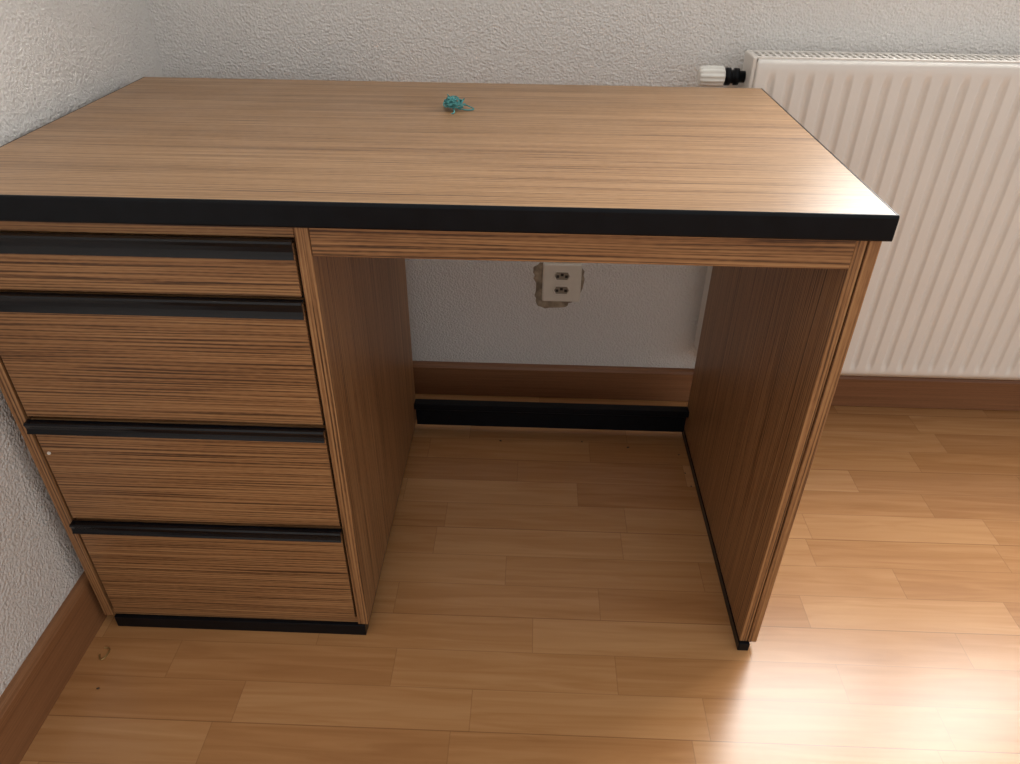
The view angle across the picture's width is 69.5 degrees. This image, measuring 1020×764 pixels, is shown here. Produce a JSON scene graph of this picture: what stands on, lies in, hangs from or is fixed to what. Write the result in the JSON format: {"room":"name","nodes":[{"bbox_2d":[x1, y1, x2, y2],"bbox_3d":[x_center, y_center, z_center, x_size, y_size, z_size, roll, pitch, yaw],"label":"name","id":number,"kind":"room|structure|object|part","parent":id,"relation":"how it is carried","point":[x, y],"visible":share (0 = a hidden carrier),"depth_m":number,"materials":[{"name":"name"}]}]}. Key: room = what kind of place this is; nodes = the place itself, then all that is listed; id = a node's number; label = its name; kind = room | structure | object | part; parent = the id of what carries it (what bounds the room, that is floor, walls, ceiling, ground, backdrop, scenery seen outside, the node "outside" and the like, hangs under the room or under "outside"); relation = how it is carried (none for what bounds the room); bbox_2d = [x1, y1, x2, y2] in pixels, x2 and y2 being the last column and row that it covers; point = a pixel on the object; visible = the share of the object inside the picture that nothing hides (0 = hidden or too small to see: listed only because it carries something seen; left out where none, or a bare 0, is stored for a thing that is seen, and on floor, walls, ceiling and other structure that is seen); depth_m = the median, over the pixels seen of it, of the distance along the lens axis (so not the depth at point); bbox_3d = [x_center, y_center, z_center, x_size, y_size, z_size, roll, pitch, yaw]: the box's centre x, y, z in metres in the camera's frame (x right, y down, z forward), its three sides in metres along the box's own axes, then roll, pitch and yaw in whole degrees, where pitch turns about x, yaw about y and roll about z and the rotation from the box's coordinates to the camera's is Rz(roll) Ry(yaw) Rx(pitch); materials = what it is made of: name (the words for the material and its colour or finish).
{"room":"home office","nodes":[
{"label":"home office","id":0,"kind":"room"},
{"bbox_2d":[0,0,163,695],"bbox_3d":[-0.759,-0.126,-0.235,0.100,2.500,3.414,2,34,1],"label":"wall","id":1,"kind":"structure","parent":0,"point":[58,57],"depth_m":1.06,"materials":[{"name":"white paint"}]},
{"bbox_2d":[0,571,106,763],"bbox_3d":[-0.716,0.899,0.396,0.014,0.097,3.313,2,34,1],"label":"baseboard","id":2,"kind":"structure","parent":1,"relation":"attached to","point":[35,688],"depth_m":1.08,"materials":[{"name":"brown wood"}]},
{"bbox_2d":[19,394,1019,763],"bbox_3d":[0.942,0.978,0.440,3.531,0.050,3.414,2,34,1],"label":"floor","id":3,"kind":"structure","parent":0,"point":[544,595],"depth_m":1.20,"materials":[{"name":"laminate"}]},
{"bbox_2d":[98,647,109,659],"bbox_3d":[-0.646,0.432,1.169,0.015,0.002,0.024,2,34,1],"label":"clip","id":4,"kind":"object","parent":3,"relation":"on","point":[108,648],"visible":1,"depth_m":1.17,"materials":[{"name":"brown"}]},
{"bbox_2d":[0,77,899,650],"bbox_3d":[-0.120,-0.043,1.223,1.064,0.740,0.578,2,34,1],"label":"desk","id":5,"kind":"object","parent":3,"relation":"on","point":[207,375],"visible":1,"depth_m":0.96,"materials":[{"name":"brown wood"}]},
{"bbox_3d":[-0.441,-0.153,0.825,0.398,0.022,0.012,2,34,1],"label":"drawer handle","id":6,"kind":"part","parent":5,"relation":"part of","materials":[{"name":"black metal"}]},
{"bbox_3d":[-0.440,-0.176,0.822,0.401,0.018,0.008,2,34,1],"label":"pedestal rail","id":7,"kind":"part","parent":5,"relation":"part of","materials":[{"name":"brown wood"}]},
{"bbox_3d":[-0.441,-0.137,0.849,0.395,0.072,0.010,2,34,1],"label":"drawer","id":8,"kind":"part","parent":5,"relation":"part of","materials":[{"name":"brown wood"}]},
{"bbox_3d":[-0.441,-0.090,0.867,0.398,0.022,0.012,2,34,1],"label":"drawer handle","id":9,"kind":"part","parent":5,"relation":"part of","materials":[{"name":"black metal"}]},
{"bbox_3d":[-0.442,-0.028,0.923,0.395,0.184,0.010,2,34,1],"label":"drawer","id":10,"kind":"part","parent":5,"relation":"part of","materials":[{"name":"brown wood"}]},
{"bbox_3d":[-0.443,0.065,0.973,0.398,0.018,0.012,2,34,1],"label":"drawer handle","id":11,"kind":"part","parent":5,"relation":"part of","materials":[{"name":"black metal"}]},
{"bbox_3d":[-0.444,0.128,1.028,0.395,0.180,0.010,2,34,1],"label":"drawer","id":12,"kind":"part","parent":5,"relation":"part of","materials":[{"name":"brown wood"}]},
{"bbox_3d":[-0.445,0.219,1.077,0.398,0.018,0.012,2,34,1],"label":"drawer handle","id":13,"kind":"part","parent":5,"relation":"part of","materials":[{"name":"black metal"}]},
{"bbox_3d":[-0.446,0.290,1.138,0.395,0.200,0.010,2,34,1],"label":"drawer","id":14,"kind":"part","parent":5,"relation":"part of","materials":[{"name":"brown wood"}]},
{"bbox_3d":[-0.113,-0.338,1.024,1.055,0.028,0.576,2,34,1],"label":"panel","id":15,"kind":"part","parent":5,"relation":"part of","materials":[{"name":"brown wood"}]},
{"bbox_2d":[443,94,473,113],"bbox_3d":[-0.087,-0.420,1.103,0.044,0.018,0.057,-25,42,-32],"label":"yarn tangle","id":16,"kind":"object","parent":5,"relation":"on","point":[450,101],"visible":1,"depth_m":1.10,"materials":[{"name":"teal fabric"}]},
{"bbox_3d":[0.386,0.268,1.417,0.018,0.017,0.567,2,34,1],"label":"leg foot rail","id":17,"kind":"part","parent":5,"relation":"part of","materials":[{"name":"black plastic"}]},
{"bbox_3d":[0.389,-0.028,1.220,0.012,0.696,0.561,2,34,1],"label":"leg panel","id":18,"kind":"part","parent":5,"relation":"part of","materials":[{"name":"brown wood"}]},
{"bbox_3d":[0.403,-0.027,1.219,0.014,0.696,0.562,2,34,1],"label":"leg panel","id":19,"kind":"part","parent":5,"relation":"part of","materials":[{"name":"brown wood"}]},
{"bbox_2d":[145,0,1019,367],"bbox_3d":[1.066,-1.033,1.135,3.431,2.500,0.200,2,34,1],"label":"wall","id":20,"kind":"structure","parent":0,"point":[482,311],"depth_m":1.35,"materials":[{"name":"white paint"}]},
{"bbox_2d":[533,262,584,307],"bbox_3d":[0.106,-0.212,1.603,0.113,0.126,0.014,2,34,1],"label":"wall outlet","id":21,"kind":"object","parent":20,"relation":"attached to","point":[558,284],"visible":0.98,"depth_m":1.60,"materials":[{"name":"plastic"}]},
{"bbox_2d":[542,262,581,301],"bbox_3d":[0.113,-0.217,1.601,0.084,0.091,0.012,2,34,1],"label":"outlet plate","id":22,"kind":"object","parent":21,"relation":"attached to","point":[561,281],"depth_m":1.59,"materials":[{"name":"plastic"}]},
{"bbox_2d":[413,361,1019,410],"bbox_3d":[1.056,0.025,1.723,3.418,0.085,0.014,2,34,1],"label":"baseboard","id":23,"kind":"structure","parent":20,"relation":"attached to","point":[430,377],"depth_m":1.73,"materials":[{"name":"brown wood"}]},
{"bbox_2d":[694,50,1019,379],"bbox_3d":[1.129,-0.293,1.458,1.590,0.644,0.092,2,34,1],"label":"radiator","id":24,"kind":"object","parent":20,"relation":"attached to","point":[935,136],"visible":0.66,"depth_m":1.36,"materials":[{"name":"metal"}]},
{"bbox_2d":[749,50,1019,62],"bbox_3d":[1.173,-0.550,1.270,1.496,0.008,0.066,2,34,1],"label":"grille","id":25,"kind":"object","parent":24,"relation":"attached to","point":[755,56],"depth_m":1.27,"materials":[{"name":"metal"}]}
]}

